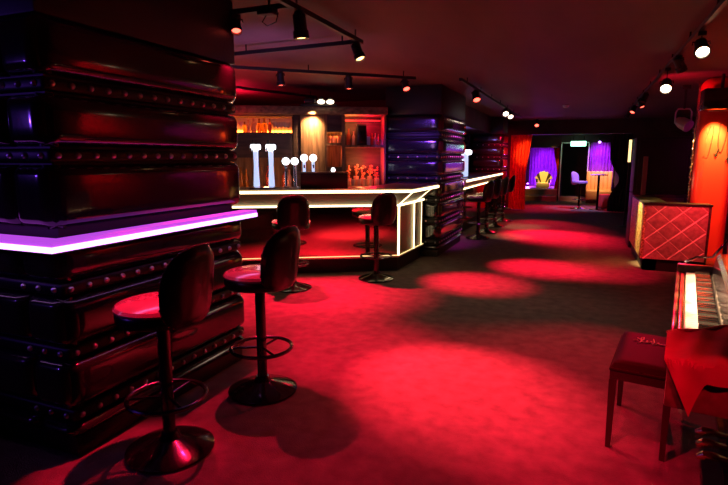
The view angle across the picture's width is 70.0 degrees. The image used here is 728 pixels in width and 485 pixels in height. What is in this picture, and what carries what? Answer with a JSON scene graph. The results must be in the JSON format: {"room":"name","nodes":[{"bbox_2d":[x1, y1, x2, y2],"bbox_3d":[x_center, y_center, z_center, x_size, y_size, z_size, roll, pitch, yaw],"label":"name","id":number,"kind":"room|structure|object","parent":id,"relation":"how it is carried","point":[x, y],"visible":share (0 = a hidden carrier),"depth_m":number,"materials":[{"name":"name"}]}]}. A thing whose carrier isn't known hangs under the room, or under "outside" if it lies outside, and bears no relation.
{"room":"entertainment venue","nodes":[
{"label":"entertainment venue","id":0,"kind":"room"},
{"bbox_2d":[0,194,727,484],"bbox_3d":[1.954,-0.202,11.475,11.000,0.100,26.500,4,10,22],"label":"floor","id":1,"kind":"structure","parent":0,"point":[480,362],"depth_m":3.68,"materials":[{"name":"carpet"}]},
{"bbox_2d":[0,0,244,455],"bbox_3d":[-1.734,-0.321,3.461,1.120,2.719,1.580,4,10,22],"label":"column","id":2,"kind":"structure","parent":1,"relation":"on","point":[114,113],"depth_m":2.87,"materials":[{"name":"black leather"}]},
{"bbox_2d":[0,210,256,254],"bbox_3d":[-1.713,-0.131,3.439,1.239,0.060,1.699,4,10,22],"label":"ledge","id":3,"kind":"object","parent":2,"relation":"attached to","point":[40,245],"visible":0.87,"depth_m":2.76,"materials":[{"name":"purple plastic"}]},
{"bbox_2d":[112,243,214,473],"bbox_3d":[-1.052,0.572,2.790,0.515,1.171,0.470,2,10,14],"label":"bar stool","id":4,"kind":"object","parent":1,"relation":"on","point":[183,298],"visible":1,"depth_m":2.70,"materials":[{"name":"black"}]},
{"bbox_2d":[228,114,293,186],"bbox_3d":[-2.495,-0.937,8.348,2.700,2.360,0.440,-1,9,-7],"label":"bar shelf","id":5,"kind":"object","parent":1,"relation":"on","point":[283,141],"visible":0.21,"depth_m":8.34,"materials":[{"name":"brown wood"}]},
{"bbox_2d":[239,167,243,186],"bbox_3d":[-1.970,-1.041,8.328,0.084,0.330,0.084,4,10,22],"label":"bottle","id":6,"kind":"object","parent":5,"relation":"on","point":[241,180],"visible":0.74,"depth_m":8.30,"materials":[{"name":"orange glass"}]},
{"bbox_2d":[243,169,248,186],"bbox_3d":[-1.891,-1.027,8.341,0.084,0.300,0.084,4,10,22],"label":"bottle","id":7,"kind":"object","parent":5,"relation":"on","point":[245,177],"visible":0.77,"depth_m":8.31,"materials":[{"name":"orange glass"}]},
{"bbox_2d":[246,120,250,132],"bbox_3d":[-1.818,-1.829,8.189,0.068,0.200,0.068,4,10,22],"label":"bottle","id":8,"kind":"object","parent":5,"relation":"on","point":[248,126],"visible":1,"depth_m":8.17,"materials":[{"name":"pink glass"}]},
{"bbox_2d":[251,118,256,132],"bbox_3d":[-1.738,-1.848,8.196,0.090,0.235,0.090,4,10,22],"label":"bottle","id":9,"kind":"object","parent":5,"relation":"on","point":[253,124],"visible":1,"depth_m":8.17,"materials":[{"name":"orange glass"}]},
{"bbox_2d":[257,119,261,132],"bbox_3d":[-1.654,-1.843,8.208,0.072,0.220,0.072,4,10,22],"label":"bottle","id":10,"kind":"object","parent":5,"relation":"on","point":[259,127],"visible":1,"depth_m":8.19,"materials":[{"name":"orange glass"}]},
{"bbox_2d":[262,118,266,132],"bbox_3d":[-1.575,-1.847,8.218,0.088,0.225,0.088,4,10,22],"label":"bottle","id":11,"kind":"object","parent":5,"relation":"on","point":[264,124],"visible":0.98,"depth_m":8.19,"materials":[{"name":"orange glass"}]},
{"bbox_2d":[266,165,268,186],"bbox_3d":[-1.544,-1.064,8.380,0.084,0.360,0.084,4,10,22],"label":"bottle","id":12,"kind":"object","parent":5,"relation":"on","point":[267,172],"visible":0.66,"depth_m":8.35,"materials":[{"name":"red glass"}]},
{"bbox_2d":[268,119,271,132],"bbox_3d":[-1.490,-1.846,8.229,0.056,0.220,0.056,4,10,22],"label":"bottle","id":13,"kind":"object","parent":5,"relation":"on","point":[269,123],"visible":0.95,"depth_m":8.21,"materials":[{"name":"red glass"}]},
{"bbox_2d":[282,168,284,186],"bbox_3d":[-1.286,-1.050,8.416,0.084,0.320,0.084,4,10,22],"label":"bottle","id":14,"kind":"object","parent":5,"relation":"on","point":[283,174],"visible":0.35,"depth_m":8.39,"materials":[{"name":"red glass"}]},
{"bbox_2d":[288,169,291,186],"bbox_3d":[-1.207,-1.037,8.429,0.084,0.290,0.084,4,10,22],"label":"bottle","id":15,"kind":"object","parent":5,"relation":"on","point":[289,174],"visible":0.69,"depth_m":8.40,"materials":[{"name":"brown glass"}]},
{"bbox_2d":[234,105,387,117],"bbox_3d":[-1.744,-2.074,8.204,4.200,0.120,0.570,-1,9,-7],"label":"timber beam","id":16,"kind":"structure","parent":5,"relation":"on","point":[377,112],"depth_m":8.06,"materials":[{"name":"brown wood"}]},
{"bbox_2d":[301,97,336,105],"bbox_3d":[-0.693,-2.176,8.009,0.560,0.138,0.210,-1,9,-7],"label":"lamp","id":17,"kind":"object","parent":16,"relation":"on","point":[308,101],"visible":1,"depth_m":7.98,"materials":[{"name":"black"}]},
{"bbox_2d":[223,225,299,404],"bbox_3d":[-0.684,0.453,3.520,0.515,1.171,0.470,5,11,28],"label":"bar stool","id":18,"kind":"object","parent":1,"relation":"on","point":[277,270],"visible":1,"depth_m":3.42,"materials":[{"name":"black leather"}]},
{"bbox_2d":[271,195,311,292],"bbox_3d":[-0.881,-0.006,6.335,0.471,1.171,0.515,-2,10,-13],"label":"bar stool","id":19,"kind":"object","parent":1,"relation":"on","point":[291,210],"visible":0.8,"depth_m":6.08,"materials":[{"name":"black leather"}]},
{"bbox_2d":[293,115,325,185],"bbox_3d":[-0.889,-0.918,8.531,0.510,2.262,0.420,-1,9,-7],"label":"wall panel","id":20,"kind":"object","parent":1,"relation":"on","point":[307,129],"visible":0.44,"depth_m":8.22,"materials":[{"name":"brown wood"}]},
{"bbox_2d":[325,115,344,171],"bbox_3d":[-0.482,-0.931,8.613,0.310,2.262,0.440,-1,9,-7],"label":"cubby","id":21,"kind":"object","parent":1,"relation":"on","point":[334,124],"visible":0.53,"depth_m":8.33,"materials":[{"name":"brown wood"}]},
{"bbox_2d":[327,143,341,145],"bbox_3d":[-0.494,-1.598,8.482,0.230,0.040,0.400,-1,9,-7],"label":"shelf","id":22,"kind":"object","parent":21,"relation":"attached to","point":[328,144],"depth_m":8.29,"materials":[{"name":"brown wood"}]},
{"bbox_2d":[232,183,438,272],"bbox_3d":[-1.338,-0.215,7.555,5.165,1.190,1.488,-1,9,-7],"label":"bar counter","id":23,"kind":"object","parent":1,"relation":"on","point":[335,240],"depth_m":7.20,"materials":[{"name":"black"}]},
{"bbox_2d":[250,140,260,186],"bbox_3d":[-1.450,-1.050,6.977,0.136,0.645,0.165,-1,9,-7],"label":"tower","id":24,"kind":"object","parent":23,"relation":"on","point":[255,147],"visible":0.87,"depth_m":6.97,"materials":[{"name":"silver metal"}]},
{"bbox_2d":[249,187,275,188],"bbox_3d":[-1.350,-0.724,6.918,0.340,0.020,0.120,-1,9,-7],"label":"drip tray","id":25,"kind":"object","parent":23,"relation":"on","point":[250,187],"visible":0.96,"depth_m":6.87,"materials":[{"name":"silver metal"}]},
{"bbox_2d":[265,140,275,186],"bbox_3d":[-1.252,-1.055,7.003,0.136,0.645,0.165,-1,9,-7],"label":"tower","id":26,"kind":"object","parent":23,"relation":"on","point":[270,147],"visible":0.86,"depth_m":7.00,"materials":[{"name":"silver metal"}]},
{"bbox_2d":[282,157,289,187],"bbox_3d":[-1.066,-0.956,7.120,0.102,0.412,0.091,9,13,44],"label":"tap","id":27,"kind":"object","parent":23,"relation":"on","point":[285,161],"visible":1,"depth_m":7.10,"materials":[{"name":"silver metal"}]},
{"bbox_2d":[291,157,297,187],"bbox_3d":[-0.947,-0.958,7.135,0.102,0.412,0.091,9,13,44],"label":"tap","id":28,"kind":"object","parent":23,"relation":"on","point":[294,161],"visible":1,"depth_m":7.12,"materials":[{"name":"silver metal"}]},
{"bbox_2d":[300,154,307,171],"bbox_3d":[-0.825,-0.993,7.206,0.102,0.457,0.091,9,13,44],"label":"tap","id":29,"kind":"object","parent":23,"relation":"on","point":[303,157],"visible":0.68,"depth_m":7.17,"materials":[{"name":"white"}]},
{"bbox_2d":[309,154,316,171],"bbox_3d":[-0.701,-0.995,7.222,0.102,0.457,0.091,9,13,44],"label":"tap","id":30,"kind":"object","parent":23,"relation":"on","point":[313,157],"visible":0.65,"depth_m":7.19,"materials":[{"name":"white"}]},
{"bbox_2d":[299,172,348,188],"bbox_3d":[-0.538,-0.836,6.976,0.650,0.222,0.160,-1,9,-7],"label":"box","id":31,"kind":"object","parent":23,"relation":"on","point":[308,180],"visible":1,"depth_m":6.91,"materials":[{"name":"black"}]},
{"bbox_2d":[240,183,437,193],"bbox_3d":[-1.348,-0.777,7.473,5.146,0.055,1.466,-1,9,-7],"label":"countertop","id":32,"kind":"structure","parent":23,"relation":"on","point":[393,186],"depth_m":6.99,"materials":[{"name":"plastic"}]},
{"bbox_2d":[345,116,385,185],"bbox_3d":[0.004,-0.941,8.675,0.660,2.262,0.440,-1,9,-7],"label":"shelf unit","id":33,"kind":"object","parent":1,"relation":"on","point":[366,155],"visible":0.43,"depth_m":8.73,"materials":[{"name":"brown wood"}]},
{"bbox_2d":[347,129,350,144],"bbox_3d":[-0.248,-1.705,8.394,0.068,0.260,0.068,4,10,22],"label":"bottle","id":34,"kind":"object","parent":33,"relation":"on","point":[348,133],"visible":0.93,"depth_m":8.37,"materials":[{"name":"red glass"}]},
{"bbox_2d":[346,165,351,185],"bbox_3d":[-0.251,-1.111,8.616,0.103,0.336,0.125,-1,9,-7],"label":"jar","id":35,"kind":"object","parent":33,"relation":"on","point":[348,165],"visible":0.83,"depth_m":8.61,"materials":[{"name":"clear glass"}]},
{"bbox_2d":[353,164,359,185],"bbox_3d":[-0.122,-1.125,8.642,0.114,0.356,0.088,5,10,26],"label":"jar","id":36,"kind":"object","parent":33,"relation":"on","point":[356,177],"visible":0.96,"depth_m":8.62,"materials":[{"name":"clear glass"}]},
{"bbox_2d":[356,124,366,144],"bbox_3d":[-0.042,-1.747,8.432,0.160,0.330,0.165,-1,9,-7],"label":"speaker box","id":37,"kind":"object","parent":33,"relation":"on","point":[361,129],"visible":0.92,"depth_m":8.35,"materials":[{"name":"black"}]},
{"bbox_2d":[358,126,365,142],"bbox_3d":[-0.032,-1.734,8.354,0.130,0.270,0.005,-1,9,-7],"label":"grille","id":38,"kind":"object","parent":37,"relation":"attached to","point":[361,129],"depth_m":8.35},
{"bbox_2d":[360,165,365,185],"bbox_3d":[-0.017,-1.117,8.651,0.100,0.338,0.124,2,10,15],"label":"jar","id":39,"kind":"object","parent":33,"relation":"on","point":[361,168],"visible":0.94,"depth_m":8.63,"materials":[{"name":"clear glass"}]},
{"bbox_2d":[367,165,372,185],"bbox_3d":[0.101,-1.121,8.666,0.111,0.339,0.115,-1,9,-7],"label":"jar","id":40,"kind":"object","parent":33,"relation":"on","point":[370,166],"visible":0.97,"depth_m":8.65,"materials":[{"name":"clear glass"}]},
{"bbox_2d":[373,167,378,184],"bbox_3d":[0.200,-1.110,8.689,0.112,0.311,0.090,-5,11,-29],"label":"jar","id":41,"kind":"object","parent":33,"relation":"on","point":[374,174],"visible":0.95,"depth_m":8.68,"materials":[{"name":"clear glass"}]},
{"bbox_2d":[358,192,396,282],"bbox_3d":[0.173,-0.087,6.831,0.470,1.171,0.515,-5,11,-30],"label":"bar stool","id":42,"kind":"object","parent":1,"relation":"on","point":[384,206],"visible":1,"depth_m":6.66,"materials":[{"name":"black leather"}]},
{"bbox_2d":[386,84,465,256],"bbox_3d":[1.131,-1.261,9.213,0.960,2.719,1.860,4,10,22],"label":"column","id":43,"kind":"structure","parent":1,"relation":"on","point":[426,126],"depth_m":8.38,"materials":[{"name":"black"}]},
{"bbox_2d":[386,134,470,180],"bbox_3d":[1.538,-2.089,15.682,3.250,2.270,0.170,4,10,22],"label":"wall panel","id":44,"kind":"object","parent":1,"relation":"on","point":[467,137],"visible":0.04,"depth_m":14.93,"materials":[{"name":"black"}]},
{"bbox_2d":[466,180,493,239],"bbox_3d":[2.299,-0.658,10.323,0.515,1.171,0.470,5,11,29],"label":"bar stool","id":45,"kind":"object","parent":1,"relation":"on","point":[488,188],"visible":1,"depth_m":10.19,"materials":[{"name":"black leather"}]},
{"bbox_2d":[461,172,502,231],"bbox_3d":[2.475,-1.026,12.520,0.980,1.190,5.050,4,10,22],"label":"bar counter","id":46,"kind":"object","parent":1,"relation":"on","point":[475,183],"depth_m":12.02,"materials":[{"name":"black"}]},
{"bbox_2d":[462,150,471,177],"bbox_3d":[2.080,-1.640,10.805,0.300,0.574,0.149,4,10,22],"label":"tower","id":47,"kind":"object","parent":46,"relation":"on","point":[467,152],"visible":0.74,"depth_m":10.73,"materials":[{"name":"silver metal"}]},
{"bbox_2d":[461,172,501,181],"bbox_3d":[2.468,-1.587,12.432,0.965,0.055,5.050,4,10,22],"label":"countertop","id":48,"kind":"structure","parent":46,"relation":"on","point":[471,175],"depth_m":12.79,"materials":[{"name":"white"}]},
{"bbox_2d":[475,178,501,233],"bbox_3d":[2.659,-0.791,11.139,0.515,1.171,0.470,4,10,25],"label":"bar stool","id":49,"kind":"object","parent":1,"relation":"on","point":[497,184],"visible":0.84,"depth_m":11.04,"materials":[{"name":"black leather"}]},
{"bbox_2d":[471,117,507,211],"bbox_3d":[3.679,-2.243,15.232,0.890,2.719,1.080,4,10,22],"label":"column","id":50,"kind":"structure","parent":1,"relation":"on","point":[490,150],"depth_m":14.70,"materials":[{"name":"black"}]},
{"bbox_2d":[484,177,508,227],"bbox_3d":[3.093,-0.953,12.133,0.515,1.171,0.470,7,12,36],"label":"bar stool","id":51,"kind":"object","parent":1,"relation":"on","point":[504,185],"visible":0.78,"depth_m":12.03,"materials":[{"name":"black leather"}]},
{"bbox_2d":[496,175,515,221],"bbox_3d":[3.569,-1.131,13.225,0.515,1.171,0.471,4,10,23],"label":"bar stool","id":52,"kind":"object","parent":1,"relation":"on","point":[511,184],"visible":0.82,"depth_m":13.13,"materials":[{"name":"black leather"}]},
{"bbox_2d":[570,172,587,208],"bbox_3d":[6.784,-1.649,16.417,0.470,1.165,0.515,-7,12,-37],"label":"bar stool","id":53,"kind":"object","parent":1,"relation":"on","point":[574,176],"visible":1,"depth_m":16.39,"materials":[{"name":"leather"}]},
{"bbox_2d":[589,174,607,209],"bbox_3d":[7.250,-1.562,16.116,0.500,1.090,0.500,4,10,22],"label":"table","id":54,"kind":"object","parent":1,"relation":"on","point":[598,175],"visible":1,"depth_m":16.07,"materials":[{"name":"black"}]},
{"bbox_2d":[585,171,612,203],"bbox_3d":[8.310,-1.951,18.405,0.840,1.120,0.700,4,10,22],"label":"sofa","id":55,"kind":"object","parent":1,"relation":"on","point":[605,187],"visible":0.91,"depth_m":18.45,"materials":[{"name":"fabric"}]},
{"bbox_2d":[598,194,609,208],"bbox_3d":[7.775,-1.334,16.702,0.480,0.450,0.480,4,10,22],"label":"pouf","id":56,"kind":"object","parent":1,"relation":"on","point":[603,198],"visible":0.55,"depth_m":16.55,"materials":[{"name":"red"}]},
{"bbox_2d":[607,134,632,211],"bbox_3d":[7.452,-2.026,15.202,0.560,2.260,0.148,4,10,22],"label":"curtain","id":57,"kind":"object","parent":1,"relation":"on","point":[619,146],"visible":0.91,"depth_m":15.16,"materials":[{"name":"fabric"}]},
{"bbox_2d":[618,140,631,226],"bbox_3d":[6.092,-1.357,12.031,0.240,2.000,0.240,4,10,22],"label":"tube","id":58,"kind":"object","parent":1,"relation":"on","point":[630,141],"visible":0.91,"depth_m":12.00,"materials":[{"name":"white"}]},
{"bbox_2d":[605,332,670,461],"bbox_3d":[1.634,0.859,3.056,0.308,0.520,0.628,6,11,31],"label":"piano bench","id":59,"kind":"object","parent":1,"relation":"on","point":[638,358],"visible":0.91,"depth_m":2.85,"materials":[{"name":"red wood"}]},
{"bbox_2d":[640,156,648,194],"bbox_3d":[4.866,-0.685,9.097,0.070,1.620,0.070,4,10,22],"label":"post","id":60,"kind":"object","parent":1,"relation":"on","point":[645,159],"visible":0.44,"depth_m":8.99,"materials":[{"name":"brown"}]},
{"bbox_2d":[625,137,692,247],"bbox_3d":[5.267,-0.893,9.346,0.840,1.950,0.670,4,10,22],"label":"wall","id":61,"kind":"structure","parent":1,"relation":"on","point":[669,160],"depth_m":8.97,"materials":[{"name":"black"}]},
{"bbox_2d":[636,140,688,190],"bbox_3d":[5.145,-1.333,8.974,0.740,0.860,0.030,4,10,22],"label":"grille","id":62,"kind":"object","parent":61,"relation":"attached to","point":[668,160],"depth_m":8.95,"materials":[{"name":"black"}]},
{"bbox_2d":[660,198,683,202],"bbox_3d":[5.145,-0.361,9.132,0.740,0.850,0.030,4,10,22],"label":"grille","id":63,"kind":"object","parent":61,"relation":"attached to","point":[680,200],"depth_m":8.97,"materials":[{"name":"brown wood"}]},
{"bbox_2d":[629,195,713,271],"bbox_3d":[4.684,-0.188,8.087,0.830,0.965,1.820,4,10,22],"label":"reception counter","id":64,"kind":"object","parent":1,"relation":"on","point":[663,235],"visible":0.98,"depth_m":7.30,"materials":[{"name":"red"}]},
{"bbox_2d":[663,246,727,484],"bbox_3d":[2.130,0.522,2.977,0.640,1.210,2.390,6,11,31],"label":"piano","id":65,"kind":"object","parent":1,"relation":"on","point":[701,291],"visible":0.6,"depth_m":2.89,"materials":[{"name":"brown wood"}]},
{"bbox_2d":[664,325,727,415],"bbox_3d":[1.533,0.544,2.342,0.324,0.232,0.727,6,11,31],"label":"cloth","id":66,"kind":"object","parent":65,"relation":"on","point":[695,359],"visible":1,"depth_m":2.11,"materials":[{"name":"red fabric"}]},
{"bbox_2d":[684,236,727,262],"bbox_3d":[2.660,-0.055,3.839,0.465,0.483,0.098,6,11,33],"label":"lamp","id":67,"kind":"object","parent":65,"relation":"on","point":[726,240],"visible":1,"depth_m":3.90,"materials":[{"name":"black metal"}]},
{"bbox_2d":[688,77,727,265],"bbox_3d":[5.066,-0.998,7.603,0.480,2.719,0.454,4,10,22],"label":"wall","id":68,"kind":"structure","parent":1,"relation":"on","point":[709,173],"depth_m":7.43,"materials":[{"name":"red paint"}]},
{"bbox_2d":[259,100,491,134],"bbox_3d":[0.181,-3.158,13.755,5.650,0.440,6.400,4,10,22],"label":"wall","id":69,"kind":"structure","parent":0,"point":[476,121],"depth_m":11.72,"materials":[{"name":"paint"}]},
{"bbox_2d":[228,0,727,120],"bbox_3d":[1.954,-2.985,11.021,11.000,0.100,26.500,4,10,22],"label":"ceiling","id":70,"kind":"structure","parent":0,"point":[595,58],"depth_m":5.61,"materials":[{"name":"paint"}]},
{"bbox_2d":[231,3,289,14],"bbox_3d":[-1.018,-1.703,3.791,1.070,0.100,0.036,4,10,22],"label":"track","id":71,"kind":"object","parent":70,"relation":"hanging from","point":[247,10],"visible":0.26,"depth_m":3.69,"materials":[{"name":"black"}]},
{"bbox_2d":[231,14,242,35],"bbox_3d":[-0.926,-1.575,3.760,0.104,0.144,0.109,4,10,22],"label":"track spotlight","id":72,"kind":"object","parent":71,"relation":"attached to","point":[236,29],"visible":1,"depth_m":3.74,"materials":[{"name":"black"}]},
{"bbox_2d":[257,0,278,26],"bbox_3d":[-0.652,-1.607,3.584,0.153,0.224,0.090,4,10,22],"label":"junction box","id":73,"kind":"object","parent":70,"relation":"attached to","point":[267,11],"visible":1,"depth_m":3.57,"materials":[{"name":"black"}]},
{"bbox_2d":[236,86,316,97],"bbox_3d":[-1.552,-2.421,8.189,0.036,0.100,2.214,8,12,40],"label":"track","id":74,"kind":"object","parent":70,"relation":"hanging from","point":[237,87],"visible":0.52,"depth_m":8.34,"materials":[{"name":"black"}]},
{"bbox_2d":[234,35,353,56],"bbox_3d":[-1.185,-1.937,5.224,2.462,0.100,0.036,4,10,24],"label":"track","id":75,"kind":"object","parent":70,"relation":"hanging from","point":[346,42],"visible":0.52,"depth_m":4.98,"materials":[{"name":"black"}]},
{"bbox_2d":[275,0,362,44],"bbox_3d":[-0.473,-1.679,3.646,0.036,0.100,2.400,4,10,22],"label":"track","id":76,"kind":"object","parent":70,"relation":"hanging from","point":[290,4],"visible":0.99,"depth_m":3.95,"materials":[{"name":"black"}]},
{"bbox_2d":[292,10,308,39],"bbox_3d":[-0.448,-1.540,3.691,0.115,0.190,0.115,1,9,4],"label":"track spotlight","id":77,"kind":"object","parent":76,"relation":"hanging from","point":[300,32],"visible":1,"depth_m":3.65,"materials":[{"name":"black"}]},
{"bbox_2d":[351,41,365,61],"bbox_3d":[-0.050,-1.704,4.648,0.142,0.178,0.122,4,10,22],"label":"track spotlight","id":78,"kind":"object","parent":76,"relation":"hanging from","point":[359,56],"visible":1,"depth_m":4.61,"materials":[{"name":"black"}]},
{"bbox_2d":[230,65,415,79],"bbox_3d":[-0.681,-2.122,6.359,2.921,0.100,0.036,-4,10,-21],"label":"track","id":79,"kind":"object","parent":70,"relation":"hanging from","point":[233,66],"visible":0.66,"depth_m":6.40,"materials":[{"name":"black"}]},
{"bbox_2d":[276,71,284,85],"bbox_3d":[-1.001,-1.969,6.249,0.101,0.167,0.101,-4,10,-22],"label":"track spotlight","id":80,"kind":"object","parent":79,"relation":"hanging from","point":[280,75],"visible":1,"depth_m":6.21,"materials":[{"name":"black"}]},
{"bbox_2d":[344,75,352,89],"bbox_3d":[-0.190,-2.020,6.561,0.101,0.167,0.101,-4,10,-22],"label":"track spotlight","id":81,"kind":"object","parent":79,"relation":"hanging from","point":[348,79],"visible":1,"depth_m":6.53,"materials":[{"name":"black"}]},
{"bbox_2d":[400,79,409,91],"bbox_3d":[0.547,-2.059,6.815,0.141,0.174,0.148,4,10,22],"label":"track spotlight","id":82,"kind":"object","parent":79,"relation":"hanging from","point":[405,86],"visible":1,"depth_m":6.79,"materials":[{"name":"black"}]},
{"bbox_2d":[459,78,521,117],"bbox_3d":[2.704,-2.767,10.306,0.036,0.100,7.300,4,10,22],"label":"track","id":83,"kind":"object","parent":70,"relation":"hanging from","point":[462,80],"visible":0.95,"depth_m":8.74,"materials":[{"name":"black"}]},
{"bbox_2d":[471,90,480,102],"bbox_3d":[1.717,-2.239,7.975,0.144,0.200,0.187,1,9,4],"label":"track spotlight","id":84,"kind":"object","parent":83,"relation":"hanging from","point":[476,98],"visible":1,"depth_m":7.95,"materials":[{"name":"black"}]},
{"bbox_2d":[502,108,508,116],"bbox_3d":[2.987,-2.743,10.978,0.163,0.182,0.189,4,10,22],"label":"track spotlight","id":85,"kind":"object","parent":83,"relation":"hanging from","point":[505,113],"visible":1,"depth_m":10.94,"materials":[{"name":"black"}]},
{"bbox_2d":[571,134,585,145],"bbox_3d":[7.664,-3.796,18.536,0.520,0.720,0.080,4,10,22],"label":"exit sign","id":86,"kind":"object","parent":70,"relation":"hanging from","point":[573,143],"visible":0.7,"depth_m":18.54,"materials":[{"name":"green"}]},
{"bbox_2d":[626,0,727,113],"bbox_3d":[3.815,-2.180,6.710,0.036,0.100,12.601,4,10,23],"label":"track","id":87,"kind":"object","parent":70,"relation":"hanging from","point":[721,4],"visible":0.88,"depth_m":4.59,"materials":[{"name":"black"}]},
{"bbox_2d":[629,105,636,113],"bbox_3d":[5.315,-2.622,10.260,0.136,0.175,0.151,4,10,22],"label":"track spotlight","id":88,"kind":"object","parent":87,"relation":"hanging from","point":[633,109],"visible":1,"depth_m":10.24,"materials":[{"name":"black"}]},
{"bbox_2d":[637,98,644,108],"bbox_3d":[4.841,-2.427,9.077,0.137,0.178,0.130,4,10,22],"label":"track spotlight","id":89,"kind":"object","parent":87,"relation":"hanging from","point":[641,106],"visible":0.73,"depth_m":9.06,"materials":[{"name":"black"}]},
{"bbox_2d":[639,92,648,103],"bbox_3d":[4.457,-2.296,8.272,0.137,0.178,0.130,4,10,22],"label":"track spotlight","id":90,"kind":"object","parent":87,"relation":"hanging from","point":[643,100],"visible":1,"depth_m":8.24,"materials":[{"name":"black"}]},
{"bbox_2d":[659,68,673,93],"bbox_3d":[3.485,-1.858,5.979,0.151,0.300,0.203,4,10,22],"label":"track spotlight","id":91,"kind":"object","parent":87,"relation":"hanging from","point":[666,85],"visible":1,"depth_m":5.96,"materials":[{"name":"black"}]},
{"bbox_2d":[673,55,687,73],"bbox_3d":[3.216,-1.809,5.288,0.142,0.176,0.138,4,10,22],"label":"track spotlight","id":92,"kind":"object","parent":87,"relation":"hanging from","point":[678,60],"visible":1,"depth_m":5.25,"materials":[{"name":"black"}]},
{"bbox_2d":[692,31,710,58],"bbox_3d":[2.758,-1.611,4.242,0.136,0.228,0.196,4,10,22],"label":"track spotlight","id":93,"kind":"object","parent":87,"relation":"hanging from","point":[702,50],"visible":1,"depth_m":4.22,"materials":[{"name":"black"}]},
{"bbox_2d":[674,85,693,131],"bbox_3d":[5.072,-2.112,8.215,0.191,0.720,0.276,-3,10,-20],"label":"light","id":94,"kind":"object","parent":70,"relation":"hanging from","point":[685,124],"visible":1,"depth_m":8.19,"materials":[{"name":"black"}]},
{"bbox_2d":[687,81,699,202],"bbox_3d":[4.745,-1.460,7.482,0.052,1.770,0.042,9,13,44],"label":"bead strand","id":95,"kind":"object","parent":70,"relation":"hanging from","point":[690,167],"visible":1,"depth_m":7.52,"materials":[{"name":"silver metal"}]},
{"bbox_2d":[699,73,727,110],"bbox_3d":[4.844,-2.037,7.032,0.450,0.486,0.316,4,10,22],"label":"floodlight","id":96,"kind":"object","parent":70,"relation":"hanging from","point":[711,99],"visible":1,"depth_m":6.97,"materials":[{"name":"black"}]},
{"bbox_2d":[470,135,510,208],"bbox_3d":[1.898,-2.426,17.651,6.000,2.300,0.600,4,10,22],"label":"trim","id":97,"kind":"structure","parent":0,"point":[509,136],"depth_m":16.28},
{"bbox_2d":[508,135,532,209],"bbox_3d":[4.793,-2.150,15.958,0.620,2.260,0.148,4,10,22],"label":"curtain","id":98,"kind":"object","parent":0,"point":[520,144],"visible":0.94,"depth_m":15.94,"materials":[{"name":"fabric"}]},
{"bbox_2d":[525,143,587,194],"bbox_3d":[6.999,-3.576,23.393,11.200,2.920,0.100,4,10,22],"label":"wall","id":99,"kind":"structure","parent":0,"point":[575,157],"depth_m":22.52,"materials":[{"name":"paint"}]},
{"bbox_2d":[559,143,564,195],"bbox_3d":[8.038,-3.212,21.159,0.080,2.720,3.300,4,10,22],"label":"trim","id":100,"kind":"structure","parent":99,"relation":"attached to","point":[563,145],"depth_m":21.13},
{"bbox_2d":[530,134,618,199],"bbox_3d":[5.690,-3.062,20.243,11.000,2.720,0.200,4,10,22],"label":"wall","id":101,"kind":"structure","parent":0,"point":[538,141],"depth_m":19.31,"materials":[{"name":"paint"}]},
{"bbox_2d":[525,185,556,194],"bbox_3d":[7.343,-2.101,21.465,1.300,0.430,3.400,4,10,22],"label":"platform","id":102,"kind":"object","parent":101,"relation":"attached to","point":[527,191],"depth_m":19.95,"materials":[{"name":"grey"}]},
{"bbox_2d":[535,171,551,187],"bbox_3d":[7.133,-2.518,20.691,0.665,0.642,0.450,4,10,22],"label":"chair","id":103,"kind":"object","parent":102,"relation":"on","point":[543,179],"visible":1,"depth_m":20.73,"materials":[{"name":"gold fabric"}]},
{"bbox_2d":[525,194,556,201],"bbox_3d":[6.584,-1.690,19.657,1.300,0.200,0.600,4,10,22],"label":"trim","id":104,"kind":"structure","parent":101,"relation":"attached to","point":[528,197],"depth_m":19.42,"materials":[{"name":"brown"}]},
{"bbox_2d":[529,148,556,184],"bbox_3d":[7.802,-3.417,22.386,1.261,1.870,0.155,4,10,22],"label":"curtain","id":105,"kind":"object","parent":101,"relation":"hanging from","point":[541,159],"visible":0.58,"depth_m":22.41,"materials":[{"name":"fabric"}]},
{"bbox_2d":[554,148,559,187],"bbox_3d":[7.342,-2.849,19.932,0.225,1.540,0.094,4,10,22],"label":"curtain","id":106,"kind":"object","parent":101,"relation":"hanging from","point":[556,150],"visible":0.91,"depth_m":19.86,"materials":[{"name":"fabric"}]},
{"bbox_2d":[559,196,584,201],"bbox_3d":[7.808,-1.641,19.485,0.940,0.160,0.400,4,10,22],"label":"trim","id":107,"kind":"structure","parent":101,"relation":"attached to","point":[561,198],"depth_m":19.37,"materials":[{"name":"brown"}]},
{"bbox_2d":[558,142,589,200],"bbox_3d":[7.780,-2.621,19.282,0.980,2.160,0.100,4,10,22],"label":"door frame","id":108,"kind":"structure","parent":101,"relation":"in","point":[561,142],"depth_m":19.30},
{"bbox_2d":[589,142,613,190],"bbox_3d":[8.621,-2.599,18.895,0.811,2.040,0.127,4,10,22],"label":"curtain","id":109,"kind":"object","parent":101,"relation":"hanging from","point":[600,160],"visible":0.44,"depth_m":18.82,"materials":[{"name":"fabric"}]},
{"bbox_2d":[725,211,727,233],"bbox_3d":[7.089,-1.254,9.170,0.100,2.920,26.500,4,10,22],"label":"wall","id":110,"kind":"structure","parent":0,"point":[726,228],"depth_m":11.14,"materials":[{"name":"paint"}]},
{"bbox_2d":[508,117,695,134],"bbox_3d":[4.249,-3.630,16.587,11.000,0.420,0.400,4,10,22],"label":"trim","id":111,"kind":"structure","parent":110,"relation":"attached to","point":[659,124],"depth_m":15.32,"materials":[{"name":"paint"}]},
{"bbox_2d":[626,132,693,212],"bbox_3d":[8.575,-2.002,15.056,1.650,2.300,0.400,4,10,22],"label":"trim","id":112,"kind":"structure","parent":110,"relation":"attached to","point":[666,134],"depth_m":14.76,"materials":[{"name":"wood"}]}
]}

